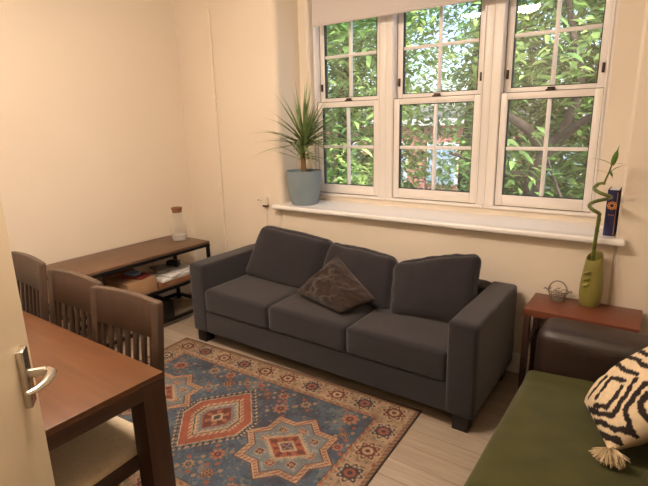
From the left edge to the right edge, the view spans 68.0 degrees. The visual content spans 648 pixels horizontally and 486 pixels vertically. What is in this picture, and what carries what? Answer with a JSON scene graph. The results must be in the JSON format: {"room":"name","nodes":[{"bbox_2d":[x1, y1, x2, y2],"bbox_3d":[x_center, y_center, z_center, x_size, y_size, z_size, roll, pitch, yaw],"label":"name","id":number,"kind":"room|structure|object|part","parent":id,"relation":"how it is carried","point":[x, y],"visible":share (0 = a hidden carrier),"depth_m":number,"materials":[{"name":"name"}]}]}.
{"room":"living room","nodes":[
{"label":"living room","id":0,"kind":"room"},
{"bbox_2d":[0,0,196,323],"bbox_3d":[-2.048,-0.621,3.369,0.100,2.760,3.470,9,17,34],"label":"wall","id":1,"kind":"structure","parent":0,"point":[93,150],"depth_m":3.63,"materials":[{"name":"beige paint"}]},
{"bbox_2d":[62,283,191,331],"bbox_3d":[-2.059,0.699,3.535,0.016,0.120,2.920,9,17,34],"label":"baseboard","id":2,"kind":"structure","parent":1,"relation":"attached to","point":[186,289],"depth_m":4.45,"materials":[{"name":"white paint"}]},
{"bbox_2d":[81,292,518,485],"bbox_3d":[-0.690,1.145,2.038,4.250,0.080,4.750,9,17,34],"label":"floor","id":3,"kind":"structure","parent":0,"point":[431,452],"depth_m":2.50,"materials":[{"name":"brown wood"}]},
{"bbox_2d":[11,251,48,321],"bbox_3d":[-1.627,0.563,2.359,0.408,0.936,0.491,10,18,38],"label":"dining chair","id":4,"kind":"object","parent":3,"relation":"on","point":[30,271],"visible":0.27,"depth_m":2.40,"materials":[{"name":"brown wood"}]},
{"bbox_3d":[-1.496,0.137,2.429,0.402,0.149,0.049,10,18,38],"label":"crest rail","id":5,"kind":"part","parent":4,"relation":"part of","materials":[{"name":"brown wood"}]},
{"bbox_3d":[-1.363,0.552,2.389,0.040,0.914,0.093,10,18,38],"label":"post","id":6,"kind":"part","parent":4,"relation":"part of","materials":[{"name":"brown wood"}]},
{"bbox_2d":[47,268,102,339],"bbox_3d":[-1.206,0.636,2.027,0.408,0.936,0.491,8,17,33],"label":"dining chair","id":7,"kind":"object","parent":3,"relation":"on","point":[70,288],"visible":0.24,"depth_m":2.13,"materials":[{"name":"brown wood"}]},
{"bbox_3d":[-1.251,0.576,2.281,0.040,0.914,0.093,8,17,33],"label":"post","id":8,"kind":"part","parent":7,"relation":"part of","materials":[{"name":"brown wood"}]},
{"bbox_3d":[-1.091,0.208,2.107,0.402,0.149,0.049,8,17,33],"label":"crest rail","id":9,"kind":"part","parent":7,"relation":"part of","materials":[{"name":"brown wood"}]},
{"bbox_2d":[22,310,175,485],"bbox_3d":[-1.492,0.773,1.891,1.777,0.750,0.810,9,17,34],"label":"dining table","id":10,"kind":"object","parent":3,"relation":"on","point":[94,383],"visible":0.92,"depth_m":1.61,"materials":[{"name":"brown wood"}]},
{"bbox_3d":[-0.592,0.811,1.702,0.085,0.728,0.085,9,17,34],"label":"leg","id":11,"kind":"part","parent":10,"relation":"part of","materials":[{"name":"brown wood"}]},
{"bbox_2d":[49,285,164,485],"bbox_3d":[-0.874,0.691,1.777,0.408,0.936,0.491,7,16,31],"label":"dining chair","id":12,"kind":"object","parent":3,"relation":"on","point":[106,454],"visible":0.38,"depth_m":1.77,"materials":[{"name":"brown wood"}]},
{"bbox_3d":[-0.899,0.752,1.748,0.408,0.061,0.391,7,16,31],"label":"seat","id":13,"kind":"part","parent":12,"relation":"part of","materials":[{"name":"beige fabric"}]},
{"bbox_3d":[-0.932,0.631,2.029,0.040,0.914,0.093,7,16,31],"label":"post","id":14,"kind":"part","parent":12,"relation":"part of","materials":[{"name":"brown wood"}]},
{"bbox_3d":[-0.888,0.799,1.777,0.392,0.060,0.400,7,16,31],"label":"seat frame","id":15,"kind":"part","parent":12,"relation":"part of","materials":[{"name":"brown wood"}]},
{"bbox_3d":[-0.769,0.261,1.864,0.402,0.149,0.049,7,16,31],"label":"crest rail","id":16,"kind":"part","parent":12,"relation":"part of","materials":[{"name":"brown wood"}]},
{"bbox_3d":[-0.618,0.671,1.841,0.040,0.914,0.093,7,16,31],"label":"post","id":17,"kind":"part","parent":12,"relation":"part of","materials":[{"name":"brown wood"}]},
{"bbox_2d":[46,235,210,347],"bbox_3d":[-1.514,0.372,3.799,0.483,0.600,1.224,9,17,34],"label":"tv stand","id":18,"kind":"object","parent":3,"relation":"on","point":[100,264],"visible":0.29,"depth_m":3.70,"materials":[{"name":"brown wood"}]},
{"bbox_2d":[102,268,134,284],"bbox_3d":[-1.629,0.289,3.826,0.090,0.128,0.230,9,17,34],"label":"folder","id":19,"kind":"object","parent":18,"relation":"on","point":[120,272],"visible":0.24,"depth_m":3.75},
{"bbox_2d":[106,274,157,294],"bbox_3d":[-1.480,0.322,3.707,0.275,0.116,0.260,9,17,34],"label":"cardboard box","id":20,"kind":"object","parent":18,"relation":"on","point":[147,285],"visible":0.64,"depth_m":3.63,"materials":[{"name":"brown cardboard"}]},
{"bbox_2d":[122,272,150,279],"bbox_3d":[-1.446,0.253,3.702,0.170,0.020,0.120,2,14,12],"label":"booklet","id":21,"kind":"object","parent":20,"relation":"on","point":[143,275],"visible":0.74,"depth_m":3.66,"materials":[{"name":"red paper"}]},
{"bbox_2d":[124,270,141,276],"bbox_3d":[-1.471,0.233,3.696,0.110,0.021,0.075,7,16,29],"label":"packet","id":22,"kind":"object","parent":21,"relation":"on","point":[133,273],"visible":1,"depth_m":3.68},
{"bbox_2d":[157,274,189,288],"bbox_3d":[-1.269,0.283,3.999,0.260,0.040,0.400,10,18,38],"label":"magazine stack","id":23,"kind":"object","parent":18,"relation":"on","point":[186,277],"visible":0.24,"depth_m":3.87,"materials":[{"name":"brown paper"}]},
{"bbox_2d":[151,269,189,282],"bbox_3d":[-1.277,0.255,3.972,0.240,0.026,0.330,8,17,32],"label":"pile","id":24,"kind":"object","parent":23,"relation":"on","point":[162,279],"visible":0.24,"depth_m":3.84,"materials":[{"name":"white paper"}]},
{"bbox_2d":[151,264,188,276],"bbox_3d":[-1.259,0.226,4.001,0.220,0.014,0.300,2,15,15],"label":"sheaf","id":25,"kind":"object","parent":24,"relation":"on","point":[182,268],"visible":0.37,"depth_m":3.92,"materials":[{"name":"white paper"}]},
{"bbox_2d":[149,263,174,272],"bbox_3d":[-1.358,0.207,4.031,0.160,0.011,0.180,-12,17,-36],"label":"leaflet","id":26,"kind":"object","parent":25,"relation":"on","point":[162,267],"visible":0.8,"depth_m":4.01,"materials":[{"name":"paper"}]},
{"bbox_2d":[166,259,180,266],"bbox_3d":[-1.284,0.174,4.095,0.100,0.055,0.070,0,14,7],"label":"gadget","id":27,"kind":"object","parent":25,"relation":"on","point":[171,262],"visible":0.89,"depth_m":4.06,"materials":[{"name":"plastic"}]},
{"bbox_2d":[171,206,181,240],"bbox_3d":[-1.245,-0.165,4.096,0.132,0.284,0.132,9,17,34],"label":"carafe","id":28,"kind":"object","parent":18,"relation":"on","point":[178,209],"visible":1,"depth_m":4.04,"materials":[{"name":"clear glass"}]},
{"bbox_3d":[-1.356,0.228,4.403,0.024,0.578,0.024,9,17,34],"label":"leg","id":29,"kind":"part","parent":18,"relation":"part of","materials":[{"name":"black metal"}]},
{"bbox_3d":[-0.982,0.284,4.144,0.024,0.578,0.024,9,17,34],"label":"leg","id":30,"kind":"part","parent":18,"relation":"part of","materials":[{"name":"black metal"}]},
{"bbox_2d":[152,295,174,319],"bbox_3d":[-1.446,0.556,3.961,0.300,0.160,0.280,9,17,34],"label":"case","id":31,"kind":"object","parent":3,"relation":"on","point":[168,306],"visible":0.16,"depth_m":3.95,"materials":[{"name":"plastic"}]},
{"bbox_2d":[117,337,421,485],"bbox_3d":[-0.582,0.952,2.614,1.860,0.008,1.245,8,17,32],"label":"patterned rug","id":32,"kind":"object","parent":3,"relation":"on","point":[235,419],"visible":0.76,"depth_m":2.54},
{"bbox_2d":[189,225,516,432],"bbox_3d":[0.090,0.385,3.193,2.096,0.796,0.753,9,17,34],"label":"sofa","id":33,"kind":"object","parent":3,"relation":"on","point":[434,333],"visible":0.91,"depth_m":2.83,"materials":[{"name":"grey fabric"}]},
{"bbox_3d":[-0.698,0.323,3.758,0.156,0.516,0.743,9,17,34],"label":"armrest","id":34,"kind":"part","parent":33,"relation":"part of","materials":[{"name":"grey fabric"}]},
{"bbox_2d":[205,275,297,328],"bbox_3d":[-0.440,0.389,3.482,0.602,0.185,0.595,9,17,34],"label":"seat cushion","id":35,"kind":"object","parent":33,"relation":"on","point":[245,301],"depth_m":3.31,"materials":[{"name":"grey fabric"}]},
{"bbox_2d":[246,225,332,288],"bbox_3d":[-0.267,0.107,3.540,0.715,0.408,0.289,9,17,34],"label":"cushion","id":36,"kind":"object","parent":33,"relation":"on","point":[282,257],"depth_m":3.44,"materials":[{"name":"grey fabric"}]},
{"bbox_2d":[268,293,374,351],"bbox_3d":[0.045,0.461,3.145,0.602,0.186,0.594,9,17,34],"label":"seat cushion","id":37,"kind":"object","parent":33,"relation":"on","point":[296,318],"depth_m":2.93,"materials":[{"name":"grey fabric"}]},
{"bbox_2d":[296,256,374,312],"bbox_3d":[0.057,0.249,3.014,0.229,0.283,0.574,-13,18,-38],"label":"throw pillow","id":38,"kind":"object","parent":33,"relation":"on","point":[334,286],"visible":1,"depth_m":2.95,"materials":[{"name":"brown fabric"}]},
{"bbox_2d":[321,242,398,308],"bbox_3d":[0.236,0.220,3.189,0.601,0.371,0.310,9,17,34],"label":"cushion","id":39,"kind":"object","parent":33,"relation":"on","point":[378,272],"depth_m":3.06,"materials":[{"name":"fabric"}]},
{"bbox_2d":[346,309,448,380],"bbox_3d":[0.531,0.534,2.809,0.603,0.186,0.594,9,17,34],"label":"seat cushion","id":40,"kind":"object","parent":33,"relation":"on","point":[413,346],"depth_m":2.62,"materials":[{"name":"grey fabric"}]},
{"bbox_2d":[389,253,480,322],"bbox_3d":[0.637,0.267,2.869,0.546,0.437,0.302,9,17,34],"label":"cushion","id":41,"kind":"object","parent":33,"relation":"on","point":[435,289],"depth_m":2.78,"materials":[{"name":"grey fabric"}]},
{"bbox_3d":[0.885,0.560,2.663,0.155,0.516,0.744,9,17,34],"label":"armrest","id":42,"kind":"part","parent":33,"relation":"part of","materials":[{"name":"grey fabric"}]},
{"bbox_3d":[0.260,0.378,3.438,1.815,0.511,0.166,9,17,34],"label":"frame","id":43,"kind":"part","parent":33,"relation":"part of","materials":[{"name":"grey fabric"}]},
{"bbox_2d":[518,293,642,388],"bbox_3d":[1.387,0.621,2.632,0.530,0.550,0.293,9,17,34],"label":"side table","id":44,"kind":"object","parent":3,"relation":"on","point":[540,305],"visible":0.52,"depth_m":2.57,"materials":[{"name":"red wood"}]},
{"bbox_3d":[1.114,0.637,2.676,0.032,0.509,0.032,9,17,34],"label":"leg","id":45,"kind":"part","parent":44,"relation":"part of","materials":[{"name":"brown wood"}]},
{"bbox_3d":[1.260,0.584,2.875,0.032,0.509,0.032,9,17,34],"label":"leg","id":46,"kind":"part","parent":44,"relation":"part of","materials":[{"name":"brown wood"}]},
{"bbox_2d":[543,280,571,301],"bbox_3d":[1.311,0.264,2.692,0.109,0.112,0.108,-4,14,-9],"label":"wire basket","id":47,"kind":"object","parent":44,"relation":"on","point":[559,291],"visible":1,"depth_m":2.68,"materials":[{"name":"grey metal"}]},
{"bbox_3d":[1.313,0.238,2.688,0.101,0.060,0.007,9,17,34],"label":"handle","id":48,"kind":"part","parent":47,"relation":"part of","materials":[{"name":"grey metal"}]},
{"bbox_2d":[579,251,603,307],"bbox_3d":[1.442,0.193,2.582,0.112,0.301,0.102,9,17,34],"label":"ceramic vase","id":49,"kind":"object","parent":44,"relation":"on","point":[591,283],"visible":0.98,"depth_m":2.56,"materials":[{"name":"yellow ceramic"}]},
{"bbox_2d":[587,145,629,260],"bbox_3d":[1.418,-0.092,2.446,0.114,0.803,0.174,-7,15,-21],"label":"bamboo","id":50,"kind":"object","parent":49,"relation":"in","point":[615,155],"visible":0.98,"depth_m":2.44,"materials":[{"name":"green plant"}]},
{"bbox_3d":[1.414,-0.010,2.499,0.109,0.618,0.106,9,17,34],"label":"stem","id":51,"kind":"part","parent":50,"relation":"part of","materials":[{"name":"green plant"}]},
{"bbox_2d":[534,318,647,381],"bbox_3d":[1.015,0.764,1.624,0.874,0.781,1.738,9,17,34],"label":"leather sofa","id":52,"kind":"object","parent":3,"relation":"on","point":[564,347],"visible":0.18,"depth_m":2.24,"materials":[{"name":"brown leather"}]},
{"bbox_2d":[464,370,647,485],"bbox_3d":[0.898,0.925,1.746,0.631,0.323,1.226,9,17,34],"label":"seat cushion","id":53,"kind":"object","parent":52,"relation":"on","point":[545,436],"visible":0.81,"depth_m":1.80,"materials":[{"name":"green fabric"}]},
{"bbox_2d":[584,347,647,469],"bbox_3d":[1.155,0.578,1.775,0.348,0.340,0.432,3,15,16],"label":"zebra pillow","id":54,"kind":"object","parent":53,"relation":"on","point":[617,402],"visible":1,"depth_m":1.71,"materials":[{"name":"fabric"}]},
{"bbox_2d":[173,0,647,355],"bbox_3d":[0.523,-0.690,3.396,4.050,2.760,0.430,9,17,34],"label":"wall","id":55,"kind":"structure","parent":0,"point":[260,51],"depth_m":3.65,"materials":[{"name":"beige paint"}]},
{"bbox_2d":[206,5,227,251],"bbox_3d":[-0.903,-0.764,4.132,0.032,2.352,0.024,9,17,34],"label":"conduit pipe","id":56,"kind":"object","parent":55,"relation":"attached to","point":[207,6],"visible":0.95,"depth_m":4.06,"materials":[{"name":"beige paint"}]},
{"bbox_2d":[261,196,268,224],"bbox_3d":[-0.477,-0.149,3.979,0.060,0.475,0.035,9,17,34],"label":"junction box","id":57,"kind":"object","parent":55,"relation":"attached to","point":[264,199],"visible":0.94,"depth_m":3.92,"materials":[{"name":"beige plastic"}]},
{"bbox_2d":[312,14,385,199],"bbox_3d":[0.205,-1.143,3.701,0.645,1.574,0.124,9,17,34],"label":"window","id":58,"kind":"structure","parent":55,"relation":"in","point":[378,101],"depth_m":3.73,"materials":[{"name":"white paint"}]},
{"bbox_3d":[0.197,-0.750,3.808,0.561,0.719,0.046,9,17,34],"label":"sash","id":59,"kind":"part","parent":58,"relation":"part of","materials":[{"name":"white paint"}]},
{"bbox_3d":[0.205,-1.471,3.664,0.561,0.780,0.034,9,17,34],"label":"sash","id":60,"kind":"part","parent":58,"relation":"part of","materials":[{"name":"white paint"}]},
{"bbox_2d":[384,0,495,207],"bbox_3d":[0.777,-1.058,3.305,0.757,1.574,0.124,9,17,34],"label":"window","id":61,"kind":"structure","parent":55,"relation":"in","point":[396,48],"depth_m":3.35,"materials":[{"name":"white paint"}]},
{"bbox_2d":[305,0,477,66],"bbox_3d":[0.697,-1.554,3.087,2.029,0.638,0.056,9,17,34],"label":"roller blind","id":62,"kind":"object","parent":61,"relation":"attached to","point":[325,12],"visible":1,"depth_m":3.36,"materials":[{"name":"white fabric"}]},
{"bbox_3d":[-0.135,-1.658,3.652,0.008,0.604,0.007,9,17,34],"label":"pull chain","id":63,"kind":"part","parent":62,"relation":"part of","materials":[{"name":"white paint"}]},
{"bbox_3d":[0.784,-0.662,3.402,0.632,0.719,0.046,9,17,34],"label":"sash","id":64,"kind":"part","parent":61,"relation":"part of","materials":[{"name":"white paint"}]},
{"bbox_3d":[0.793,-1.384,3.258,0.632,0.780,0.034,9,17,34],"label":"sash","id":65,"kind":"part","parent":61,"relation":"part of","materials":[{"name":"white paint"}]},
{"bbox_2d":[272,199,625,246],"bbox_3d":[0.678,-0.183,3.308,2.415,0.034,0.395,9,17,34],"label":"windowsill","id":66,"kind":"structure","parent":55,"relation":"attached to","point":[521,226],"depth_m":3.07,"materials":[{"name":"white paint"}]},
{"bbox_2d":[286,169,320,205],"bbox_3d":[-0.156,-0.443,3.811,0.276,0.266,0.276,9,17,34],"label":"pot","id":67,"kind":"object","parent":66,"relation":"on","point":[304,185],"depth_m":3.71,"materials":[{"name":"ceramic"}]},
{"bbox_2d":[255,77,358,205],"bbox_3d":[-0.199,-0.744,3.527,0.868,0.988,0.646,9,17,34],"label":"dracaena","id":68,"kind":"object","parent":66,"relation":"on","point":[304,185],"visible":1,"depth_m":3.66,"materials":[{"name":"plant"}]},
{"bbox_3d":[-0.165,-0.647,3.763,0.034,0.236,0.065,-11,17,-32],"label":"stem","id":69,"kind":"part","parent":68,"relation":"part of","materials":[{"name":"brown plant"}]},
{"bbox_2d":[603,186,621,235],"bbox_3d":[1.568,-0.174,2.609,0.054,0.246,0.164,9,17,34],"label":"book","id":70,"kind":"object","parent":66,"relation":"on","point":[613,205],"visible":0.99,"depth_m":2.55,"materials":[{"name":"paper"}]},
{"bbox_2d":[506,352,529,373],"bbox_3d":[0.425,0.635,3.541,4.050,0.125,0.016,9,17,34],"label":"baseboard","id":71,"kind":"structure","parent":55,"relation":"attached to","point":[514,365],"depth_m":3.00,"materials":[{"name":"white paint"}]},
{"bbox_2d":[483,0,619,216],"bbox_3d":[1.359,-0.971,2.903,0.668,1.574,0.124,9,17,34],"label":"window","id":72,"kind":"structure","parent":55,"relation":"in","point":[503,91],"depth_m":2.96,"materials":[{"name":"white paint"}]},
{"bbox_3d":[1.379,-0.573,2.991,0.572,0.719,0.046,9,17,34],"label":"sash","id":73,"kind":"part","parent":72,"relation":"part of","materials":[{"name":"white paint"}]},
{"bbox_3d":[1.387,-1.295,2.847,0.572,0.780,0.034,9,17,34],"label":"sash","id":74,"kind":"part","parent":72,"relation":"part of","materials":[{"name":"white paint"}]},
{"bbox_3d":[-1.321,-0.013,0.876,4.050,2.760,0.120,9,17,34],"label":"wall","id":75,"kind":"structure","parent":0,"visible":0},
{"bbox_2d":[0,195,56,485],"bbox_3d":[-0.575,0.356,0.834,0.113,2.010,0.760,-6,15,-19],"label":"door","id":76,"kind":"structure","parent":75,"relation":"in","point":[25,460],"depth_m":1.06,"materials":[{"name":"beige paint"}]},
{"bbox_3d":[-0.677,0.304,1.092,0.016,0.140,0.042,-6,15,-19],"label":"handle plate","id":77,"kind":"part","parent":76,"relation":"part of","materials":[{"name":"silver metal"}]},
{"bbox_3d":[-0.629,0.303,1.063,0.057,0.021,0.109,-6,15,-19],"label":"lever handle","id":78,"kind":"part","parent":76,"relation":"part of","materials":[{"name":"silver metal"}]},
{"label":"outside","id":79,"kind":"structure","parent":0,"visible":0},
{"bbox_3d":[16.549,-1.041,30.076,80.000,0.300,58.800,9,17,34],"label":"ground","id":80,"kind":"structure","parent":79,"visible":0},
{"bbox_2d":[325,6,458,189],"bbox_3d":[-0.278,-0.697,9.673,5.421,9.780,4.620,9,17,34],"label":"leafy tree","id":81,"kind":"object","parent":80,"relation":"on","point":[359,165],"visible":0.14,"depth_m":8.47,"materials":[{"name":"green plant"}]},
{"bbox_2d":[326,115,584,195],"bbox_3d":[8.697,-1.954,20.297,30.600,6.600,7.500,9,17,34],"label":"brick building","id":82,"kind":"structure","parent":80,"relation":"on","point":[460,131],"depth_m":18.58,"materials":[{"name":"white paint"}]},
{"bbox_3d":[8.623,-5.033,19.524,30.600,0.250,7.500,9,17,34],"label":"cornice","id":83,"kind":"part","parent":82,"relation":"part of","materials":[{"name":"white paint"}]},
{"bbox_2d":[327,0,600,193],"bbox_3d":[3.381,-2.582,12.541,10.963,11.869,3.826,9,17,34],"label":"leafy tree","id":84,"kind":"object","parent":80,"relation":"on","point":[447,122],"visible":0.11,"depth_m":12.30,"materials":[{"name":"green plant"}]},
{"bbox_2d":[422,0,604,197],"bbox_3d":[3.771,-0.176,7.131,5.029,9.815,4.024,7,17,31],"label":"leafy tree","id":85,"kind":"object","parent":80,"relation":"on","point":[567,123],"visible":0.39,"depth_m":6.92,"materials":[{"name":"green plant"}]}
]}

